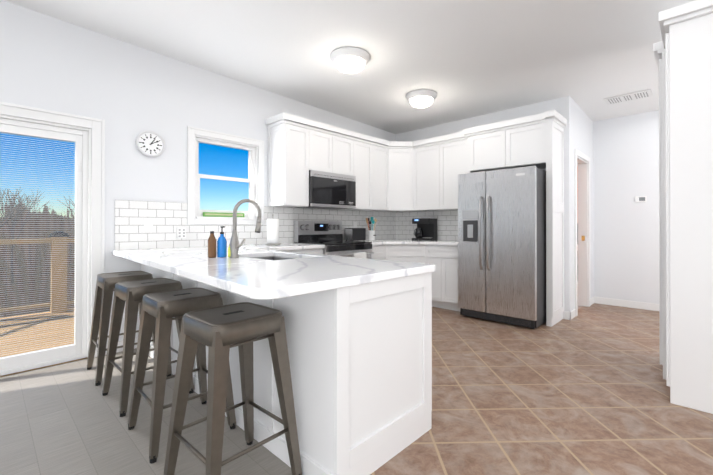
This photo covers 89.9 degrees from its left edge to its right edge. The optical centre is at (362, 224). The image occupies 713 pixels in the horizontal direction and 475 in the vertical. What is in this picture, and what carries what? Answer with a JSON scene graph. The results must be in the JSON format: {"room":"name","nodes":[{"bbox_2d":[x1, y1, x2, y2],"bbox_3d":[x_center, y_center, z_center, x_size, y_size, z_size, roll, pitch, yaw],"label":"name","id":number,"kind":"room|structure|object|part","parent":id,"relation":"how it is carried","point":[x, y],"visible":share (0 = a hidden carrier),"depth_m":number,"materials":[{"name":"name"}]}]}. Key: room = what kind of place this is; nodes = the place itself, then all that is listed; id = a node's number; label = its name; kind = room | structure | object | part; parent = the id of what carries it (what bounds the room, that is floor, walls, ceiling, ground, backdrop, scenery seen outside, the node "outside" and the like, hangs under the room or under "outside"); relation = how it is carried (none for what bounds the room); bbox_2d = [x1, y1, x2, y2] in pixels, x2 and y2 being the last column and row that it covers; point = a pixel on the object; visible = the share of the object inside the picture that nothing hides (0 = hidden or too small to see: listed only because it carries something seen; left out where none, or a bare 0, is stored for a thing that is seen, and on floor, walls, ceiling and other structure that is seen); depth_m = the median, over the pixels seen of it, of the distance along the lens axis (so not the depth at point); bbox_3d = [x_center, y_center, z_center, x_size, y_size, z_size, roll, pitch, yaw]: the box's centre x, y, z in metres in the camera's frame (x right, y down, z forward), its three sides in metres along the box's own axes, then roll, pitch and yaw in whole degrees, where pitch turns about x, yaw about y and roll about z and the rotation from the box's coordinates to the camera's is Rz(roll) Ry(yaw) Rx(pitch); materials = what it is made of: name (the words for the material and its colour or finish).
{"room":"kitchen","nodes":[
{"label":"kitchen","id":0,"kind":"room"},
{"bbox_2d":[0,348,291,474],"bbox_3d":[-0.402,1.156,-0.705,8.000,0.050,3.720,0,0,43],"label":"floor","id":1,"kind":"structure","parent":0,"point":[64,419],"depth_m":1.96,"materials":[{"name":"tile"}]},
{"bbox_2d":[87,271,155,385],"bbox_3d":[-1.880,0.766,2.825,0.444,0.756,0.444,0,0,43],"label":"stool","id":2,"kind":"object","parent":1,"relation":"on","point":[105,285],"visible":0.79,"depth_m":2.69,"materials":[{"name":"black metal"}]},
{"bbox_2d":[102,278,193,416],"bbox_3d":[-1.444,0.765,2.413,0.440,0.756,0.440,0,0,43],"label":"stool","id":3,"kind":"object","parent":1,"relation":"on","point":[132,293],"visible":0.79,"depth_m":2.31,"materials":[{"name":"black metal"}]},
{"bbox_2d":[128,287,235,463],"bbox_3d":[-1.009,0.764,2.000,0.437,0.756,0.437,0,0,43],"label":"stool","id":4,"kind":"object","parent":1,"relation":"on","point":[163,308],"visible":0.88,"depth_m":1.92,"materials":[{"name":"black metal"}]},
{"bbox_2d":[164,302,301,474],"bbox_3d":[-0.569,0.762,1.577,0.444,0.756,0.444,0,0,43],"label":"stool","id":5,"kind":"object","parent":1,"relation":"on","point":[219,331],"visible":1,"depth_m":1.54,"materials":[{"name":"black metal"}]},
{"bbox_2d":[0,0,395,342],"bbox_3d":[-0.340,-0.348,5.290,0.150,3.000,12.740,0,0,43],"label":"wall","id":6,"kind":"structure","parent":0,"point":[128,93],"depth_m":3.28,"materials":[{"name":"white paint"}]},
{"bbox_2d":[0,118,87,375],"bbox_3d":[-3.005,0.167,2.468,0.100,1.950,1.760,0,0,43],"label":"sliding door","id":7,"kind":"structure","parent":6,"relation":"in","point":[16,363],"depth_m":2.94,"materials":[{"name":"glass"}]},
{"bbox_2d":[0,102,104,357],"bbox_3d":[-2.998,0.112,2.462,0.180,2.060,1.980,0,0,43],"label":"door frame","id":8,"kind":"structure","parent":6,"relation":"attached to","point":[96,198],"depth_m":3.07,"materials":[{"name":"white wood"}]},
{"bbox_2d":[105,338,137,354],"bbox_3d":[-2.176,1.097,3.229,0.013,0.095,0.270,0,0,43],"label":"baseboard","id":9,"kind":"structure","parent":6,"relation":"attached to","point":[120,343],"depth_m":3.22,"materials":[{"name":"white wood"}]},
{"bbox_2d":[136,131,164,156],"bbox_3d":[-2.009,-0.768,3.393,0.034,0.244,0.244,0,0,43],"label":"clock","id":10,"kind":"object","parent":6,"relation":"attached to","point":[150,143],"visible":1,"depth_m":3.39,"materials":[{"name":"white plastic"}]},
{"bbox_2d":[187,126,263,224],"bbox_3d":[-1.516,-0.502,3.991,0.130,1.000,0.875,0,0,43],"label":"kitchen window","id":11,"kind":"structure","parent":6,"relation":"in","point":[250,180],"depth_m":3.93,"materials":[{"name":"white plastic"}]},
{"bbox_3d":[-1.542,-0.501,4.016,0.026,0.763,0.635,0,0,43],"label":"glass","id":12,"kind":"part","parent":11,"relation":"part of","materials":[{"name":"clear glass"}]},
{"bbox_2d":[203,212,252,216],"bbox_3d":[-1.488,-0.117,3.994,0.025,0.062,0.580,0,0,43],"label":"shelf","id":13,"kind":"object","parent":11,"relation":"on","point":[214,214],"visible":0.79,"depth_m":3.93,"materials":[{"name":"plastic"}]},
{"bbox_2d":[115,200,394,249],"bbox_3d":[-0.818,0.007,4.665,0.009,0.451,4.057,0,0,43],"label":"backsplash","id":14,"kind":"structure","parent":6,"relation":"attached to","point":[169,218],"depth_m":3.71,"materials":[{"name":"tile"}]},
{"bbox_2d":[144,218,152,230],"bbox_3d":[-2.024,-0.002,3.378,0.009,0.115,0.070,0,0,43],"label":"electrical outlet","id":15,"kind":"object","parent":14,"relation":"attached to","point":[148,226],"depth_m":3.38,"materials":[{"name":"white plastic"}]},
{"bbox_2d":[176,228,185,237],"bbox_3d":[-1.816,0.084,3.581,0.030,0.105,0.080,0,0,43],"label":"electrical outlet","id":16,"kind":"object","parent":14,"relation":"attached to","point":[180,232],"depth_m":3.57,"materials":[{"name":"white plastic"}]},
{"bbox_2d":[267,117,312,206],"bbox_3d":[-0.878,-0.710,4.357,0.349,0.977,0.408,0,0,43],"label":"upper cabinet","id":17,"kind":"object","parent":6,"relation":"attached to","point":[290,143],"depth_m":4.22,"materials":[{"name":"white wood"}]},
{"bbox_2d":[313,125,336,172],"bbox_3d":[-0.625,-0.931,4.625,0.349,0.533,0.438,0,0,43],"label":"upper cabinet","id":18,"kind":"object","parent":6,"relation":"attached to","point":[324,140],"depth_m":4.54,"materials":[{"name":"white wood"}]},
{"bbox_2d":[295,170,355,208],"bbox_3d":[-0.494,-0.442,4.724,0.399,0.440,0.759,0,0,43],"label":"microwave","id":19,"kind":"object","parent":18,"relation":"attached to","point":[328,190],"visible":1,"depth_m":4.56,"materials":[{"name":"black plastic"}]},
{"bbox_2d":[337,133,348,174],"bbox_3d":[-0.400,-0.930,4.862,0.349,0.533,0.439,0,0,43],"label":"upper cabinet","id":20,"kind":"object","parent":6,"relation":"attached to","point":[342,138],"depth_m":4.76,"materials":[{"name":"white wood"}]},
{"bbox_2d":[345,137,376,210],"bbox_3d":[-0.104,-0.707,5.148,0.384,0.977,0.499,0,0,43],"label":"upper cabinet","id":21,"kind":"object","parent":6,"relation":"attached to","point":[362,151],"depth_m":5.07,"materials":[{"name":"white wood"}]},
{"bbox_2d":[369,141,388,211],"bbox_3d":[0.153,-0.707,5.419,0.384,0.977,0.475,0,0,43],"label":"upper cabinet","id":22,"kind":"object","parent":6,"relation":"attached to","point":[382,149],"depth_m":5.36,"materials":[{"name":"white wood"}]},
{"bbox_2d":[4,0,695,165],"bbox_3d":[2.607,-1.640,2.502,8.270,0.411,12.740,0,0,43],"label":"ceiling","id":23,"kind":"structure","parent":0,"point":[464,59],"depth_m":3.25,"materials":[{"name":"white paint"}]},
{"bbox_2d":[330,47,369,73],"bbox_3d":[-0.117,-1.557,3.457,0.384,0.139,0.384,0,0,43],"label":"ceiling light","id":24,"kind":"object","parent":23,"relation":"attached to","point":[350,60],"visible":1,"depth_m":3.35,"materials":[{"name":"white"}]},
{"bbox_2d":[406,90,436,107],"bbox_3d":[0.728,-1.521,4.393,0.384,0.139,0.384,0,0,43],"label":"ceiling light","id":25,"kind":"object","parent":23,"relation":"attached to","point":[421,98],"visible":1,"depth_m":4.28,"materials":[{"name":"white"}]},
{"bbox_2d":[604,89,652,104],"bbox_3d":[3.216,-1.537,4.321,0.450,0.018,0.260,0,0,43],"label":"ceiling vent","id":26,"kind":"object","parent":23,"relation":"in","point":[629,97],"visible":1,"depth_m":4.29,"materials":[{"name":"white metal"}]},
{"bbox_2d":[396,96,571,311],"bbox_3d":[1.581,-0.348,5.274,2.660,3.000,0.120,0,0,43],"label":"wall","id":27,"kind":"structure","parent":0,"point":[562,106],"depth_m":4.39,"materials":[{"name":"white paint"}]},
{"bbox_2d":[389,141,416,211],"bbox_3d":[0.587,-0.706,5.672,0.667,0.977,0.667,0,0,43],"label":"upper cabinet","id":28,"kind":"object","parent":27,"relation":"attached to","point":[405,176],"depth_m":5.46,"materials":[{"name":"white wood"}]},
{"bbox_2d":[395,210,457,239],"bbox_3d":[1.137,0.011,5.601,1.530,0.451,0.009,0,0,43],"label":"backsplash","id":29,"kind":"structure","parent":27,"relation":"attached to","point":[447,221],"depth_m":5.61,"materials":[{"name":"tile"}]},
{"bbox_2d":[417,141,440,210],"bbox_3d":[1.064,-0.707,5.415,0.556,0.977,0.384,0,0,43],"label":"upper cabinet","id":30,"kind":"object","parent":27,"relation":"attached to","point":[425,150],"depth_m":5.33,"materials":[{"name":"white wood"}]},
{"bbox_2d":[433,133,468,210],"bbox_3d":[1.374,-0.712,5.121,0.524,0.985,0.384,0,0,43],"label":"upper cabinet","id":31,"kind":"object","parent":27,"relation":"attached to","point":[450,154],"depth_m":5.06,"materials":[{"name":"white wood"}]},
{"bbox_2d":[469,125,500,172],"bbox_3d":[1.768,-0.958,4.711,0.530,0.495,0.439,0,0,43],"label":"upper cabinet","id":32,"kind":"object","parent":27,"relation":"attached to","point":[484,145],"depth_m":4.59,"materials":[{"name":"white wood"}]},
{"bbox_2d":[501,117,560,168],"bbox_3d":[2.070,-0.959,4.425,0.530,0.495,0.439,0,0,43],"label":"upper cabinet","id":33,"kind":"object","parent":27,"relation":"attached to","point":[537,143],"depth_m":4.22,"materials":[{"name":"white wood"}]},
{"bbox_2d":[370,303,712,474],"bbox_3d":[2.628,1.167,2.492,8.000,0.050,5.090,0,0,43],"label":"floor","id":34,"kind":"structure","parent":0,"point":[586,391],"depth_m":2.25,"materials":[{"name":"brown tile"}]},
{"bbox_2d":[141,264,248,367],"bbox_3d":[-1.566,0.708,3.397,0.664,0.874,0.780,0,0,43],"label":"base cabinet","id":35,"kind":"object","parent":34,"relation":"on","point":[227,297],"depth_m":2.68,"materials":[{"name":"white wood"}]},
{"bbox_2d":[112,246,434,298],"bbox_3d":[-0.929,0.247,2.570,2.727,0.040,1.110,0,0,43],"label":"countertop","id":36,"kind":"structure","parent":35,"relation":"on","point":[247,273],"depth_m":1.82,"materials":[{"name":"stone"}]},
{"bbox_2d":[208,226,230,257],"bbox_3d":[-0.978,0.118,2.464,0.118,0.214,0.146,0,0,43],"label":"soap bottles","id":37,"kind":"object","parent":36,"relation":"on","point":[218,248],"visible":0.88,"depth_m":2.46,"materials":[{"name":"blue plastic"}]},
{"bbox_2d":[230,199,260,257],"bbox_3d":[-0.785,0.022,2.474,0.138,0.407,0.233,0,0,43],"label":"faucet","id":38,"kind":"object","parent":36,"relation":"on","point":[234,245],"visible":0.98,"depth_m":2.43,"materials":[{"name":"silver metal"}]},
{"bbox_2d":[257,257,290,259],"bbox_3d":[-0.654,0.369,2.630,0.674,0.200,0.434,0,0,43],"label":"sink","id":39,"kind":"object","parent":36,"relation":"in","point":[273,258],"visible":0.06,"depth_m":2.95,"materials":[{"name":"silver metal"}]},
{"bbox_2d":[241,243,324,249],"bbox_3d":[-0.983,0.252,4.024,0.648,0.040,0.928,0,0,43],"label":"countertop","id":40,"kind":"structure","parent":35,"relation":"on","point":[295,246],"depth_m":3.97,"materials":[{"name":"stone"}]},
{"bbox_2d":[265,214,280,245],"bbox_3d":[-1.010,0.056,4.036,0.170,0.350,0.170,0,0,43],"label":"paper towel","id":41,"kind":"object","parent":40,"relation":"on","point":[272,231],"visible":1,"depth_m":3.98,"materials":[{"name":"white paper"}]},
{"bbox_2d":[249,250,292,343],"bbox_3d":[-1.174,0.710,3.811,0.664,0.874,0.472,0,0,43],"label":"base cabinet","id":42,"kind":"object","parent":34,"relation":"on","point":[285,305],"depth_m":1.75,"materials":[{"name":"white wood"}]},
{"bbox_2d":[293,248,324,331],"bbox_3d":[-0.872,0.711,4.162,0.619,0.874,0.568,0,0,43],"label":"base cabinet","id":43,"kind":"object","parent":34,"relation":"on","point":[308,309],"depth_m":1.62,"materials":[{"name":"white wood"}]},
{"bbox_2d":[294,221,373,258],"bbox_3d":[-0.350,0.550,4.594,0.729,1.200,0.766,0,0,43],"label":"range","id":44,"kind":"object","parent":34,"relation":"on","point":[328,235],"visible":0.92,"depth_m":4.58,"materials":[{"name":"silver metal"}]},
{"bbox_2d":[337,245,384,311],"bbox_3d":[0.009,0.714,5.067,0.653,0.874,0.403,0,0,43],"label":"base cabinet","id":45,"kind":"object","parent":34,"relation":"on","point":[368,297],"depth_m":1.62,"materials":[{"name":"white wood"}]},
{"bbox_2d":[385,244,428,315],"bbox_3d":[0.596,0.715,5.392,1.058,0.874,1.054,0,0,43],"label":"base cabinet","id":46,"kind":"object","parent":34,"relation":"on","point":[410,294],"depth_m":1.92,"materials":[{"name":"white wood"}]},
{"bbox_2d":[356,239,423,244],"bbox_3d":[0.247,0.255,5.043,1.033,0.040,0.702,0,0,43],"label":"countertop","id":47,"kind":"structure","parent":46,"relation":"on","point":[378,241],"depth_m":4.99,"materials":[{"name":"stone"}]},
{"bbox_2d":[345,228,365,240],"bbox_3d":[-0.096,0.141,5.124,0.170,0.187,0.286,0,0,43],"label":"toaster","id":48,"kind":"object","parent":47,"relation":"on","point":[354,234],"visible":0.96,"depth_m":5.04,"materials":[{"name":"black plastic"}]},
{"bbox_2d":[366,217,376,239],"bbox_3d":[0.136,0.058,5.368,0.172,0.354,0.184,0,0,43],"label":"utensil crock","id":49,"kind":"object","parent":47,"relation":"on","point":[372,234],"visible":0.98,"depth_m":5.33,"materials":[{"name":"white ceramic"}]},
{"bbox_2d":[424,240,457,245],"bbox_3d":[0.905,0.256,5.365,1.545,0.040,0.670,0,0,43],"label":"countertop","id":50,"kind":"structure","parent":46,"relation":"on","point":[429,242],"depth_m":4.90,"materials":[{"name":"stone"}]},
{"bbox_2d":[412,217,436,239],"bbox_3d":[0.955,0.061,5.521,0.310,0.350,0.262,0,0,43],"label":"coffee maker","id":51,"kind":"object","parent":50,"relation":"on","point":[426,229],"visible":1,"depth_m":5.48,"materials":[{"name":"black plastic"}]},
{"bbox_2d":[429,245,459,311],"bbox_3d":[1.259,0.714,5.039,0.577,0.874,0.654,0,0,43],"label":"base cabinet","id":52,"kind":"object","parent":34,"relation":"on","point":[443,283],"depth_m":4.78,"materials":[{"name":"white wood"}]},
{"bbox_2d":[458,166,545,328],"bbox_3d":[1.762,0.259,4.394,0.910,1.780,0.836,0,0,43],"label":"refrigerator","id":53,"kind":"object","parent":34,"relation":"on","point":[502,245],"visible":0.94,"depth_m":4.08,"materials":[{"name":"grey metal"}]},
{"bbox_2d":[653,0,712,413],"bbox_3d":[2.899,-0.112,2.089,1.846,2.505,1.090,0,0,43],"label":"pantry","id":54,"kind":"object","parent":34,"relation":"on","point":[683,51],"visible":1,"depth_m":2.23,"materials":[{"name":"white wood"}]},
{"bbox_2d":[577,166,577,222],"bbox_3d":[4.977,-0.335,8.945,2.540,3.000,0.120,0,0,43],"label":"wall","id":55,"kind":"structure","parent":0,"point":[577,194],"depth_m":8.64,"materials":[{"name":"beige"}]},
{"bbox_2d":[577,223,577,258],"bbox_3d":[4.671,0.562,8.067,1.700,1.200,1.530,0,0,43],"label":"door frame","id":56,"kind":"structure","parent":0,"point":[577,240],"depth_m":8.55,"materials":[{"name":"white wood"}]},
{"bbox_2d":[572,99,592,309],"bbox_3d":[4.264,-0.345,6.259,0.120,3.000,5.000,0,0,43],"label":"wall","id":57,"kind":"structure","parent":0,"point":[582,131],"depth_m":4.72,"materials":[{"name":"white paint"}]},
{"bbox_2d":[574,149,590,315],"bbox_3d":[2.905,0.100,4.810,0.138,2.100,0.810,0,0,43],"label":"door frame","id":58,"kind":"structure","parent":57,"relation":"attached to","point":[583,279],"depth_m":5.02,"materials":[{"name":"white wood"}]},
{"bbox_2d":[593,110,658,303],"bbox_3d":[5.429,-0.354,3.432,5.460,3.000,0.120,0,0,43],"label":"wall","id":59,"kind":"structure","parent":0,"point":[625,224],"depth_m":4.99,"materials":[{"name":"white paint"}]},
{"bbox_2d":[592,296,658,310],"bbox_3d":[5.328,1.098,3.430,5.310,0.095,0.013,0,0,43],"label":"baseboard","id":60,"kind":"structure","parent":59,"relation":"attached to","point":[617,302],"depth_m":4.98,"materials":[{"name":"white wood"}]},
{"bbox_2d":[635,196,646,201],"bbox_3d":[3.804,-0.349,4.873,0.120,0.080,0.022,0,0,43],"label":"thermostat","id":61,"kind":"object","parent":59,"relation":"attached to","point":[640,198],"visible":1,"depth_m":4.86,"materials":[{"name":"white plastic"}]},
{"label":"outside","id":62,"kind":"structure","parent":0,"visible":0},
{"bbox_2d":[0,199,74,317],"bbox_3d":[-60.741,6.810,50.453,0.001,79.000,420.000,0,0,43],"label":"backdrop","id":63,"kind":"structure","parent":62,"point":[41,252],"depth_m":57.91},
{"bbox_2d":[0,308,86,376],"bbox_3d":[-4.799,1.357,2.483,2.470,0.370,6.300,0,0,43],"label":"deck","id":64,"kind":"object","parent":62,"point":[29,324],"depth_m":3.90,"materials":[{"name":"brown wood"}]},
{"bbox_2d":[0,231,74,313],"bbox_3d":[-5.616,0.629,3.267,0.150,1.093,6.310,0,0,43],"label":"railing","id":65,"kind":"object","parent":64,"relation":"on","point":[53,242],"depth_m":4.76,"materials":[{"name":"brown wood"}]},
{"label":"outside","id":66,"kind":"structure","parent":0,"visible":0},
{"bbox_2d":[0,187,74,282],"bbox_3d":[-51.938,1.329,30.378,32.604,13.853,75.106,0,0,43],"label":"bare trees","id":67,"kind":"object","parent":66,"point":[13,219],"depth_m":50.71,"materials":[{"name":"brown plant"}]}
]}

